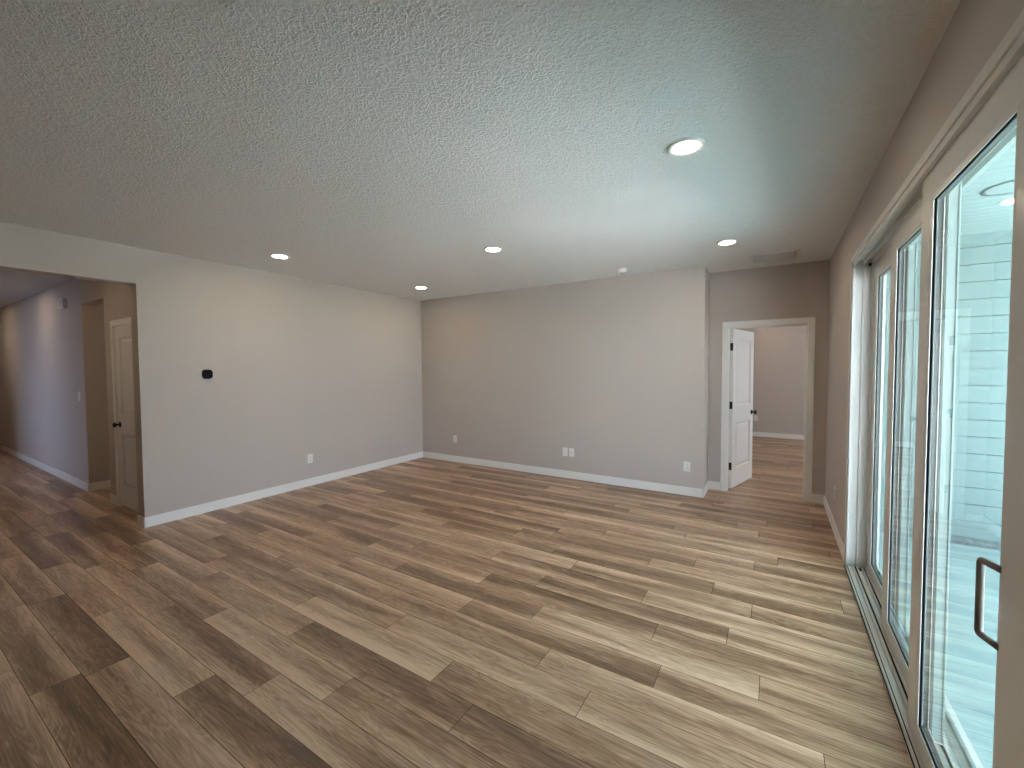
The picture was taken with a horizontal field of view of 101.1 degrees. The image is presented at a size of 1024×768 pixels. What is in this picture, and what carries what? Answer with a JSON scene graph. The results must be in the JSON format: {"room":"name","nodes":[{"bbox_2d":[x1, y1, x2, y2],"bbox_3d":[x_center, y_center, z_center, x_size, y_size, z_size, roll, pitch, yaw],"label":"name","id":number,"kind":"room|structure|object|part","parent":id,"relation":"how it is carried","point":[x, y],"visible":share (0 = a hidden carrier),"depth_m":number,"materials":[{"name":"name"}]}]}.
{"room":"empty living room","nodes":[
{"label":"empty living room","id":0,"kind":"room"},
{"bbox_2d":[0,279,130,495],"bbox_3d":[-6.397,-0.060,7.522,7.977,2.743,2.634,1,2,32],"label":"wall","id":1,"kind":"structure","parent":0,"point":[49,354],"depth_m":5.89,"materials":[{"name":"beige paint"}]},
{"bbox_2d":[0,444,116,504],"bbox_3d":[-6.828,1.254,7.777,7.015,0.102,2.548,1,2,32],"label":"baseboard","id":2,"kind":"structure","parent":1,"relation":"attached to","point":[84,485],"depth_m":5.95,"materials":[{"name":"white paint"}]},
{"bbox_2d":[58,298,66,308],"bbox_3d":[-6.103,-1.090,5.716,0.210,0.130,0.046,1,2,32],"label":"door chime","id":3,"kind":"object","parent":1,"relation":"attached to","point":[62,303],"visible":1,"depth_m":5.67,"materials":[{"name":"white plastic"}]},
{"bbox_2d":[110,317,130,506],"bbox_3d":[-4.117,0.348,4.630,0.892,2.114,0.164,1,2,32],"label":"trim","id":4,"kind":"structure","parent":1,"relation":"attached to","point":[125,321],"depth_m":4.77,"materials":[{"name":"white paint"}]},
{"bbox_2d":[112,324,137,511],"bbox_3d":[-4.140,0.371,4.594,0.757,2.030,0.168,1,2,32],"label":"door","id":5,"kind":"structure","parent":1,"relation":"in","point":[123,334],"depth_m":4.65,"materials":[{"name":"white paint"}]},
{"bbox_3d":[-4.435,0.458,4.723,0.066,0.066,0.067,1,2,32],"label":"knob","id":6,"kind":"part","parent":5,"relation":"part of","materials":[{"name":"black metal"}]},
{"bbox_2d":[0,222,422,517],"bbox_3d":[-4.301,0.086,3.197,0.165,2.743,10.350,1,2,32],"label":"wall","id":7,"kind":"structure","parent":0,"point":[300,367],"depth_m":4.93,"materials":[{"name":"beige paint"}]},
{"bbox_2d":[202,370,212,378],"bbox_3d":[-3.317,-0.107,4.590,0.022,0.100,0.100,1,2,32],"label":"thermostat","id":8,"kind":"object","parent":7,"relation":"attached to","point":[206,374],"visible":1,"depth_m":4.58,"materials":[{"name":"black plastic"}]},
{"bbox_2d":[137,451,422,527],"bbox_3d":[-4.295,1.407,3.232,0.179,0.102,10.027,1,2,32],"label":"baseboard","id":9,"kind":"structure","parent":7,"relation":"attached to","point":[170,516],"depth_m":5.07,"materials":[{"name":"white paint"}]},
{"bbox_2d":[307,454,312,463],"bbox_3d":[-2.696,0.997,5.626,0.009,0.120,0.076,1,2,32],"label":"wall outlet","id":10,"kind":"object","parent":7,"relation":"attached to","point":[309,456],"visible":1,"depth_m":5.62,"materials":[{"name":"white plastic"}]},
{"bbox_2d":[0,436,912,767],"bbox_3d":[-2.533,1.373,5.326,16.900,0.001,15.793,1,2,32],"label":"floor","id":11,"kind":"structure","parent":0,"point":[423,612],"depth_m":2.52,"materials":[{"name":"brown wood"}]},
{"bbox_2d":[0,0,960,307],"bbox_3d":[-2.562,-1.432,5.295,17.200,0.120,15.850,1,2,32],"label":"ceiling","id":12,"kind":"structure","parent":0,"point":[379,146],"depth_m":2.08,"materials":[{"name":"white paint"}]},
{"bbox_2d":[270,254,289,258],"bbox_3d":[-2.429,-1.334,4.410,0.186,0.012,0.186,1,2,32],"label":"recessed light","id":13,"kind":"object","parent":12,"relation":"in","point":[277,256],"visible":1,"depth_m":4.40,"materials":[{"name":"white plastic"}]},
{"bbox_2d":[414,286,426,288],"bbox_3d":[-1.330,-1.403,6.152,0.186,0.012,0.186,1,2,32],"label":"recessed light","id":14,"kind":"object","parent":12,"relation":"in","point":[416,287],"visible":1,"depth_m":6.12,"materials":[{"name":"white plastic"}]},
{"bbox_2d":[484,246,501,252],"bbox_3d":[-0.189,-1.338,4.194,0.186,0.012,0.186,1,2,32],"label":"recessed light","id":15,"kind":"object","parent":12,"relation":"in","point":[492,249],"visible":1,"depth_m":4.18,"materials":[{"name":"white plastic"}]},
{"bbox_2d":[617,268,627,273],"bbox_3d":[1.328,-1.357,5.076,0.124,0.054,0.124,1,2,32],"label":"smoke detector","id":16,"kind":"object","parent":12,"relation":"attached to","point":[620,270],"visible":1,"depth_m":5.04,"materials":[{"name":"white plastic"}]},
{"bbox_2d":[668,137,704,156],"bbox_3d":[0.936,-1.274,2.265,0.186,0.012,0.186,1,2,32],"label":"recessed light","id":17,"kind":"object","parent":12,"relation":"in","point":[686,146],"visible":1,"depth_m":2.26,"materials":[{"name":"white plastic"}]},
{"bbox_2d":[716,239,737,245],"bbox_3d":[2.043,-1.343,4.001,0.186,0.012,0.186,1,2,32],"label":"recessed light","id":18,"kind":"object","parent":12,"relation":"in","point":[726,242],"visible":1,"depth_m":3.99,"materials":[{"name":"white plastic"}]},
{"bbox_2d":[749,249,800,263],"bbox_3d":[2.826,-1.368,4.539,0.450,0.010,0.430,1,2,32],"label":"ceiling vent","id":19,"kind":"object","parent":12,"relation":"in","point":[788,254],"visible":1,"depth_m":4.51,"materials":[{"name":"white metal"}]},
{"bbox_2d":[421,266,709,488],"bbox_3d":[0.495,-0.057,6.426,4.540,2.743,0.563,1,2,32],"label":"wall","id":20,"kind":"structure","parent":0,"point":[614,371],"depth_m":5.82,"materials":[{"name":"beige paint"}]},
{"bbox_2d":[563,447,567,455],"bbox_3d":[0.753,0.961,5.968,0.076,0.120,0.009,1,2,32],"label":"wall outlet","id":21,"kind":"object","parent":20,"relation":"attached to","point":[565,450],"visible":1,"depth_m":5.96,"materials":[{"name":"white plastic"}]},
{"bbox_2d":[569,448,573,456],"bbox_3d":[0.838,0.962,5.915,0.076,0.120,0.009,1,2,32],"label":"wall jack","id":22,"kind":"object","parent":20,"relation":"attached to","point":[571,450],"visible":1,"depth_m":5.91,"materials":[{"name":"white plastic"}]},
{"bbox_2d":[423,451,823,503],"bbox_3d":[0.982,1.274,6.099,5.753,0.102,0.463,1,2,32],"label":"baseboard","id":23,"kind":"structure","parent":20,"relation":"attached to","point":[674,489],"depth_m":5.75,"materials":[{"name":"white paint"}]},
{"bbox_2d":[684,461,689,471],"bbox_3d":[2.123,1.003,5.112,0.076,0.120,0.009,1,2,32],"label":"wall outlet","id":24,"kind":"object","parent":20,"relation":"attached to","point":[686,464],"visible":1,"depth_m":5.11,"materials":[{"name":"white plastic"}]},
{"bbox_2d":[729,325,805,434],"bbox_3d":[4.943,-0.100,6.959,6.200,2.743,5.060,1,2,32],"label":"wall","id":25,"kind":"structure","parent":0,"point":[779,352],"depth_m":9.21,"materials":[{"name":"beige paint"}]},
{"bbox_2d":[752,432,803,439],"bbox_3d":[4.910,1.222,6.944,6.000,0.102,4.910,1,2,32],"label":"baseboard","id":26,"kind":"structure","parent":25,"relation":"attached to","point":[758,434],"depth_m":9.24,"materials":[{"name":"white paint"}]},
{"bbox_2d":[708,260,829,494],"bbox_3d":[4.369,0.001,4.269,4.318,2.743,0.114,1,2,32],"label":"wall","id":27,"kind":"structure","parent":0,"point":[797,290],"depth_m":4.96,"materials":[{"name":"beige paint"}]},
{"bbox_2d":[728,329,756,487],"bbox_3d":[3.056,0.307,5.605,0.788,2.025,0.168,-2,3,-43],"label":"door","id":28,"kind":"structure","parent":27,"relation":"in","point":[742,342],"depth_m":5.55,"materials":[{"name":"white paint"}]},
{"bbox_2d":[720,317,814,502],"bbox_3d":[3.065,0.292,5.096,0.941,2.116,0.154,1,2,32],"label":"trim","id":29,"kind":"structure","parent":27,"relation":"attached to","point":[809,322],"depth_m":4.89,"materials":[{"name":"white paint"}]},
{"bbox_2d":[825,0,1023,542],"bbox_3d":[0.789,0.169,0.177,0.165,2.743,10.626,1,2,32],"label":"wall","id":30,"kind":"structure","parent":0,"point":[976,28],"depth_m":2.03,"materials":[{"name":"beige paint"}]},
{"bbox_2d":[823,495,843,561],"bbox_3d":[0.760,1.485,0.336,0.014,0.102,10.476,1,2,32],"label":"baseboard","id":31,"kind":"structure","parent":30,"relation":"attached to","point":[838,538],"depth_m":3.87,"materials":[{"name":"white paint"}]},
{"bbox_2d":[843,9,1023,767],"bbox_3d":[1.955,0.300,2.029,0.227,2.435,2.830,1,2,32],"label":"door","id":32,"kind":"structure","parent":30,"relation":"in","point":[957,751],"depth_m":1.69,"materials":[{"name":"white plastic"}]},
{"bbox_3d":[2.456,0.270,2.748,0.040,2.298,0.950,1,2,32],"label":"sliding door panel","id":33,"kind":"part","parent":32,"relation":"part of","materials":[{"name":"clear glass"}]},
{"bbox_3d":[1.949,1.453,2.072,0.112,0.010,2.740,1,2,32],"label":"track rail","id":34,"kind":"part","parent":32,"relation":"part of","materials":[{"name":"silver metal"}]},
{"bbox_3d":[1.962,1.475,2.071,0.226,0.084,2.830,1,2,32],"label":"sill","id":35,"kind":"part","parent":32,"relation":"part of","materials":[{"name":"white plastic"}]},
{"bbox_3d":[1.966,0.297,2.063,0.040,2.298,0.949,1,2,32],"label":"sliding door panel","id":36,"kind":"part","parent":32,"relation":"part of","materials":[{"name":"clear glass"}]},
{"bbox_3d":[1.440,0.326,1.346,0.067,2.298,1.020,1,2,32],"label":"sliding door panel","id":37,"kind":"part","parent":32,"relation":"part of","materials":[{"name":"clear glass"}]},
{"bbox_3d":[1.284,0.587,1.135,0.018,0.223,0.074,0,2,14],"label":"pull handle","id":38,"kind":"part","parent":32,"relation":"part of","materials":[{"name":"brown metal"}]},
{"bbox_2d":[878,532,1000,767],"bbox_3d":[2.869,1.646,-0.367,3.898,0.090,8.310,1,2,32],"label":"floor","id":39,"kind":"structure","parent":0,"point":[970,661],"depth_m":2.41,"materials":[{"name":"concrete planks"}]},
{"bbox_2d":[880,230,1012,541],"bbox_3d":[5.756,0.002,2.735,5.540,2.940,0.162,1,2,32],"label":"wall","id":40,"kind":"structure","parent":0,"point":[985,258],"depth_m":3.69,"materials":[{"name":"grey"}]},
{"bbox_2d":[879,525,1000,550],"bbox_3d":[5.730,1.437,2.735,5.540,0.072,0.022,1,2,32],"label":"trim","id":41,"kind":"structure","parent":40,"relation":"attached to","point":[960,540],"depth_m":3.75,"materials":[{"name":"grey paint"}]},
{"bbox_2d":[918,141,1015,240],"bbox_3d":[2.836,-1.198,-0.459,3.940,0.100,8.310,1,2,32],"label":"ceiling","id":42,"kind":"structure","parent":0,"point":[980,214],"depth_m":2.98,"materials":[{"name":"grey"}]},
{"bbox_2d":[980,180,1014,195],"bbox_3d":[3.202,-1.258,2.691,0.284,0.012,0.284,1,2,32],"label":"recessed light","id":43,"kind":"object","parent":42,"relation":"in","point":[1007,187],"visible":0.7,"depth_m":2.72,"materials":[{"name":"grey"}]},
{"bbox_2d":[985,182,1013,194],"bbox_3d":[3.202,-1.255,2.691,0.242,0.006,0.242,1,2,32],"label":"diffuser","id":44,"kind":"object","parent":43,"relation":"attached to","point":[1003,188],"depth_m":2.71,"materials":[{"name":"grey"}]}
]}

